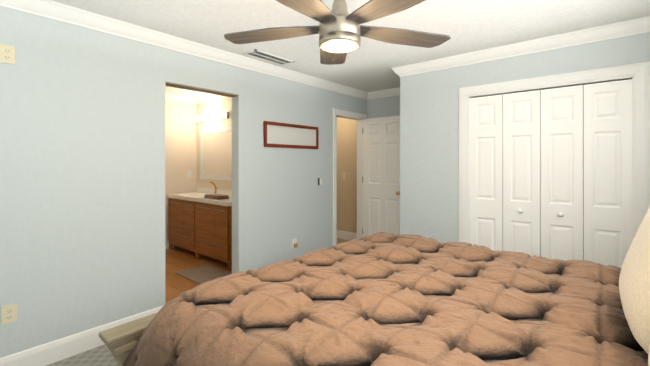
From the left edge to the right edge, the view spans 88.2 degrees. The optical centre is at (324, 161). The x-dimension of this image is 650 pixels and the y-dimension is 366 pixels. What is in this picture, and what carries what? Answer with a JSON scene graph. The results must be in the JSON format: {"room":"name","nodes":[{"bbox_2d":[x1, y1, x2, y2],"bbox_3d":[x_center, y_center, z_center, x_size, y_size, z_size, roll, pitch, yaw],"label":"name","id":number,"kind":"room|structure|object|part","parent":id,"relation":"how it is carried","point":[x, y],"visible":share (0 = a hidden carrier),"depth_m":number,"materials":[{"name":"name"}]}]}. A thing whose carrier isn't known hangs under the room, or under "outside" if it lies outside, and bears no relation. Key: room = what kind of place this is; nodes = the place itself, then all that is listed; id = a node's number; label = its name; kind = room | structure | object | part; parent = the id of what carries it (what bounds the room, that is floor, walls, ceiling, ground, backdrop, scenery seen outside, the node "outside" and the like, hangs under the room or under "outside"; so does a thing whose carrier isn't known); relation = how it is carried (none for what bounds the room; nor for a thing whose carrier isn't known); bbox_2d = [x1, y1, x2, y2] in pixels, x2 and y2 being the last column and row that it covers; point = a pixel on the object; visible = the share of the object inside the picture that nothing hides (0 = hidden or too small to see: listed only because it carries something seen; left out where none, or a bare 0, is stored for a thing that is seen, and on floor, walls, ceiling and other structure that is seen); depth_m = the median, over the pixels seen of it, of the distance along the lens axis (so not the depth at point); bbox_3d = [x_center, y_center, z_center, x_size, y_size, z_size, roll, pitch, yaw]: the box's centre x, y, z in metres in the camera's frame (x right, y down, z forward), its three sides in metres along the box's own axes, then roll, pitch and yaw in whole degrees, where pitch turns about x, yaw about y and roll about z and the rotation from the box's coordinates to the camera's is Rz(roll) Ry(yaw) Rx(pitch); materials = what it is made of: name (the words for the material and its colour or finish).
{"room":"bedroom","nodes":[
{"label":"bedroom","id":0,"kind":"room"},
{"bbox_2d":[46,344,117,365],"bbox_3d":[0.288,1.399,2.314,3.490,0.060,4.977,0,0,40],"label":"floor carpet","id":1,"kind":"object","parent":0,"point":[101,355],"depth_m":2.32,"materials":[{"name":"grey carpet"}]},
{"bbox_2d":[99,206,649,365],"bbox_3d":[0.519,0.794,1.768,2.360,1.530,2.288,0,0,40],"label":"bed","id":2,"kind":"object","parent":1,"relation":"on","point":[381,299],"visible":1,"depth_m":1.39,"materials":[{"name":"brown fabric"}]},
{"bbox_3d":[-0.334,0.871,2.489,0.125,0.060,2.288,0,0,40],"label":"cap rail","id":3,"kind":"part","parent":2,"relation":"part of","materials":[{"name":"grey wood"}]},
{"bbox_2d":[619,210,649,352],"bbox_3d":[1.240,0.361,1.188,0.220,0.520,0.660,22,14,36],"label":"pillow","id":4,"kind":"object","parent":2,"relation":"on","point":[634,279],"depth_m":1.11,"materials":[{"name":"beige fabric"}]},
{"bbox_2d":[648,347,649,365],"bbox_3d":[0.837,0.361,0.657,0.220,0.520,0.660,24,16,40],"label":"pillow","id":5,"kind":"object","parent":2,"relation":"on","point":[649,347],"depth_m":0.82,"materials":[{"name":"beige fabric"}]},
{"bbox_2d":[165,100,196,239],"bbox_3d":[-2.888,0.151,4.885,0.120,2.440,2.040,0,0,40],"label":"wall","id":6,"kind":"structure","parent":0,"point":[183,128],"depth_m":5.42,"materials":[{"name":"beige paint"}]},
{"bbox_2d":[165,240,177,248],"bbox_3d":[-2.837,1.299,4.841,0.016,0.142,2.040,0,0,40],"label":"baseboard","id":7,"kind":"structure","parent":6,"relation":"attached to","point":[167,244],"depth_m":5.25,"materials":[{"name":"white wood"}]},
{"bbox_2d":[165,92,193,103],"bbox_3d":[-2.814,-1.021,4.824,0.074,0.098,1.920,0,0,40],"label":"crown molding","id":8,"kind":"structure","parent":6,"relation":"attached to","point":[190,99],"depth_m":5.38,"materials":[{"name":"white"}]},
{"bbox_2d":[187,171,191,177],"bbox_3d":[-2.246,0.211,5.547,0.006,0.120,0.080,0,0,40],"label":"bathroom light switch","id":9,"kind":"object","parent":6,"relation":"attached to","point":[189,174],"visible":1,"depth_m":5.55,"materials":[{"name":"white plastic"}]},
{"bbox_2d":[0,6,366,357],"bbox_3d":[-0.999,0.150,3.403,0.120,2.440,5.217,0,0,40],"label":"wall","id":10,"kind":"structure","parent":0,"point":[82,179],"depth_m":2.55,"materials":[{"name":"blue paint"}]},
{"bbox_2d":[0,44,14,63],"bbox_3d":[-2.004,-0.679,2.115,0.009,0.115,0.072,0,0,40],"label":"electrical outlet","id":11,"kind":"object","parent":10,"relation":"attached to","point":[7,53],"visible":1,"depth_m":2.11,"materials":[{"name":"beige plastic"}]},
{"bbox_2d":[1,303,16,324],"bbox_3d":[-1.998,0.963,2.122,0.009,0.115,0.072,0,0,40],"label":"electrical outlet","id":12,"kind":"object","parent":10,"relation":"attached to","point":[9,313],"visible":1,"depth_m":2.12,"materials":[{"name":"beige plastic"}]},
{"bbox_2d":[0,305,163,365],"bbox_3d":[-1.958,1.298,2.163,0.016,0.142,1.845,0,0,40],"label":"baseboard","id":13,"kind":"structure","parent":10,"relation":"attached to","point":[60,349],"depth_m":2.32,"materials":[{"name":"white"}]},
{"bbox_2d":[0,0,367,99],"bbox_3d":[-0.925,-1.021,3.341,0.074,0.098,4.977,0,0,40],"label":"crown molding","id":14,"kind":"structure","parent":10,"relation":"attached to","point":[54,10],"depth_m":2.78,"materials":[{"name":"white wood"}]},
{"bbox_2d":[165,81,238,96],"bbox_3d":[-1.174,-0.682,3.197,0.124,0.013,0.745,0,0,40],"label":"trim","id":15,"kind":"structure","parent":10,"relation":"attached to","point":[191,88],"depth_m":3.14,"materials":[{"name":"grey wood"}]},
{"bbox_2d":[263,121,318,148],"bbox_3d":[-0.380,-0.306,4.024,0.021,0.286,0.901,0,0,40],"label":"picture frame","id":16,"kind":"object","parent":10,"relation":"attached to","point":[281,135],"visible":0.98,"depth_m":3.98,"materials":[{"name":"brown wood"}]},
{"bbox_3d":[-0.385,-0.306,4.028,0.009,0.214,0.823,0,0,40],"label":"panel","id":17,"kind":"part","parent":16,"relation":"part of","materials":[{"name":"white"}]},
{"bbox_2d":[292,238,297,248],"bbox_3d":[-0.356,0.985,4.039,0.040,0.115,0.072,0,0,40],"label":"electrical outlet","id":18,"kind":"object","parent":10,"relation":"attached to","point":[294,243],"visible":1,"depth_m":4.03,"materials":[{"name":"white plastic"}]},
{"bbox_2d":[333,109,366,245],"bbox_3d":[0.330,0.318,4.974,0.156,2.106,0.831,0,0,40],"label":"door frame","id":19,"kind":"structure","parent":10,"relation":"attached to","point":[358,117],"depth_m":5.19,"materials":[{"name":"white wood"}]},
{"bbox_2d":[363,115,399,236],"bbox_3d":[0.841,0.352,4.929,0.695,2.020,0.110,0,0,40],"label":"entry door","id":20,"kind":"structure","parent":10,"relation":"in","point":[381,174],"depth_m":4.96,"materials":[{"name":"white wood"}]},
{"bbox_2d":[165,247,231,303],"bbox_3d":[-1.926,1.399,4.071,2.400,0.062,2.100,0,0,40],"label":"floor","id":21,"kind":"structure","parent":0,"point":[177,259],"depth_m":4.37,"materials":[{"name":"brown wood"}]},
{"bbox_2d":[167,182,231,270],"bbox_3d":[-1.666,0.833,4.867,1.650,1.068,0.538,0,0,40],"label":"bathroom vanity","id":22,"kind":"object","parent":21,"relation":"on","point":[200,221],"visible":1,"depth_m":4.60,"materials":[{"name":"brown wood"}]},
{"bbox_2d":[209,182,217,193],"bbox_3d":[-1.669,0.400,5.050,0.102,0.201,0.126,0,0,40],"label":"faucet","id":23,"kind":"object","parent":22,"relation":"on","point":[215,192],"depth_m":5.08,"materials":[{"name":"gold metal"}]},
{"bbox_2d":[204,194,228,199],"bbox_3d":[-1.478,0.476,4.570,0.360,0.047,0.170,0,0,40],"label":"towel","id":24,"kind":"object","parent":22,"relation":"on","point":[207,196],"depth_m":4.48,"materials":[{"name":"brown fabric"}]},
{"bbox_2d":[175,264,231,283],"bbox_3d":[-1.354,1.360,3.974,0.900,0.012,0.430,0,0,40],"label":"bath rug","id":25,"kind":"object","parent":21,"relation":"on","point":[202,274],"visible":0.5,"depth_m":4.06,"materials":[{"name":"grey fabric"}]},
{"bbox_2d":[197,97,231,189],"bbox_3d":[-1.301,0.151,4.997,2.400,2.440,0.120,0,0,40],"label":"wall","id":26,"kind":"structure","parent":0,"point":[224,104],"depth_m":5.31,"materials":[{"name":"beige paint"}]},
{"bbox_2d":[194,94,226,103],"bbox_3d":[-1.318,-1.021,4.885,2.280,0.098,0.074,0,0,40],"label":"crown molding","id":27,"kind":"structure","parent":26,"relation":"attached to","point":[207,97],"depth_m":5.36,"materials":[{"name":"white"}]},
{"bbox_2d":[195,112,228,122],"bbox_3d":[-1.812,-0.699,5.261,0.840,0.100,0.136,0,0,40],"label":"sconce","id":28,"kind":"object","parent":26,"relation":"attached to","point":[212,117],"visible":1,"depth_m":5.17,"materials":[{"name":"silver metal"}]},
{"bbox_2d":[200,127,231,180],"bbox_3d":[-1.509,-0.114,5.077,1.468,0.790,0.024,0,0,40],"label":"bathroom mirror","id":29,"kind":"object","parent":26,"relation":"attached to","point":[215,154],"visible":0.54,"depth_m":5.24,"materials":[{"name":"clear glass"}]},
{"bbox_2d":[337,238,348,243],"bbox_3d":[-0.356,1.401,5.402,1.480,0.060,1.720,0,0,40],"label":"floor","id":30,"kind":"structure","parent":0,"point":[339,240],"depth_m":5.83,"materials":[{"name":"brown wood"}]},
{"bbox_2d":[337,117,356,232],"bbox_3d":[0.284,0.151,6.066,1.600,2.440,0.120,0,0,40],"label":"wall","id":31,"kind":"structure","parent":0,"point":[347,186],"depth_m":5.88,"materials":[{"name":"beige paint"}]},
{"bbox_2d":[337,230,356,239],"bbox_3d":[0.206,1.300,6.042,1.450,0.142,0.016,0,0,40],"label":"baseboard","id":32,"kind":"structure","parent":31,"relation":"attached to","point":[345,235],"depth_m":5.87,"materials":[{"name":"white wood"}]},
{"bbox_2d":[51,0,649,96],"bbox_3d":[-0.482,-1.111,3.172,6.010,0.080,5.530,0,0,40],"label":"ceiling","id":33,"kind":"structure","parent":0,"point":[467,26],"depth_m":2.60,"materials":[{"name":"paint"}]},
{"bbox_2d":[243,49,294,65],"bbox_3d":[-0.569,-1.066,3.448,0.200,0.008,0.520,0,0,40],"label":"ceiling vent","id":34,"kind":"object","parent":33,"relation":"in","point":[265,56],"visible":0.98,"depth_m":3.43,"materials":[{"name":"white metal"}]},
{"bbox_2d":[224,0,450,64],"bbox_3d":[0.058,-0.809,1.585,1.184,0.523,1.160,0,0,40],"label":"fan","id":35,"kind":"object","parent":33,"relation":"hanging from","point":[340,30],"visible":1,"depth_m":1.59,"materials":[{"name":"brown wood"}]},
{"bbox_3d":[-0.253,-0.652,1.704,0.550,0.014,0.166,0,3,17],"label":"blade","id":36,"kind":"part","parent":35,"relation":"part of","materials":[{"name":"brown wood"}]},
{"bbox_3d":[-0.112,-0.652,1.336,0.166,0.014,0.550,4,2,34],"label":"blade","id":37,"kind":"part","parent":35,"relation":"part of","materials":[{"name":"brown wood"}]},
{"bbox_3d":[0.053,-0.652,1.952,0.166,0.014,0.550,-3,0,-1],"label":"blade","id":38,"kind":"part","parent":35,"relation":"part of","materials":[{"name":"brown wood"}]},
{"bbox_2d":[321,40,357,52],"bbox_3d":[0.070,-0.554,1.617,0.178,0.014,0.178,0,0,40],"label":"diffuser","id":39,"kind":"object","parent":35,"relation":"attached to","point":[333,46],"depth_m":1.59,"materials":[{"name":"white glass"}]},
{"bbox_3d":[0.281,-0.652,1.357,0.166,0.014,0.550,4,-2,-37],"label":"blade","id":40,"kind":"part","parent":35,"relation":"part of","materials":[{"name":"brown wood"}]},
{"bbox_3d":[0.383,-0.652,1.737,0.550,0.014,0.166,0,-3,-19],"label":"blade","id":41,"kind":"part","parent":35,"relation":"part of","materials":[{"name":"brown wood"}]},
{"bbox_2d":[367,95,399,118],"bbox_3d":[2.025,0.150,4.184,3.490,2.440,0.120,0,0,40],"label":"wall","id":42,"kind":"structure","parent":0,"point":[383,107],"depth_m":5.07,"materials":[{"name":"blue paint"}]},
{"bbox_2d":[368,87,399,99],"bbox_3d":[1.075,-1.020,4.862,0.985,0.098,0.074,0,0,40],"label":"crown molding","id":43,"kind":"structure","parent":42,"relation":"attached to","point":[394,91],"depth_m":5.01,"materials":[{"name":"white wood"}]},
{"bbox_2d":[400,32,649,242],"bbox_3d":[1.778,0.150,3.152,2.295,2.440,0.120,0,0,40],"label":"wall","id":44,"kind":"structure","parent":0,"point":[429,154],"depth_m":3.49,"materials":[{"name":"blue paint"}]},
{"bbox_2d":[391,16,649,76],"bbox_3d":[1.687,-1.022,3.103,2.369,0.098,0.074,0,0,40],"label":"crown molding","id":45,"kind":"structure","parent":44,"relation":"attached to","point":[639,25],"depth_m":2.95,"materials":[{"name":"white wood"}]},
{"bbox_2d":[470,79,631,267],"bbox_3d":[1.906,0.360,2.969,1.205,1.995,0.079,0,0,40],"label":"closet door","id":46,"kind":"structure","parent":44,"relation":"in","point":[526,172],"depth_m":2.91,"materials":[{"name":"white wood"}]},
{"bbox_3d":[1.896,0.451,2.957,0.344,0.042,0.049,0,0,40],"label":"knob","id":47,"kind":"part","parent":46,"relation":"part of","materials":[{"name":"white"}]},
{"bbox_2d":[471,78,631,259],"bbox_3d":[1.935,0.360,3.003,1.205,2.018,0.008,0,0,40],"label":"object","id":48,"kind":"structure","parent":44,"relation":"in","point":[583,143],"depth_m":2.81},
{"bbox_2d":[459,62,649,242],"bbox_3d":[1.936,0.309,3.004,1.405,2.121,0.142,0,0,40],"label":"trim","id":49,"kind":"structure","parent":44,"relation":"attached to","point":[638,74],"depth_m":2.69,"materials":[{"name":"white wood"}]}
]}

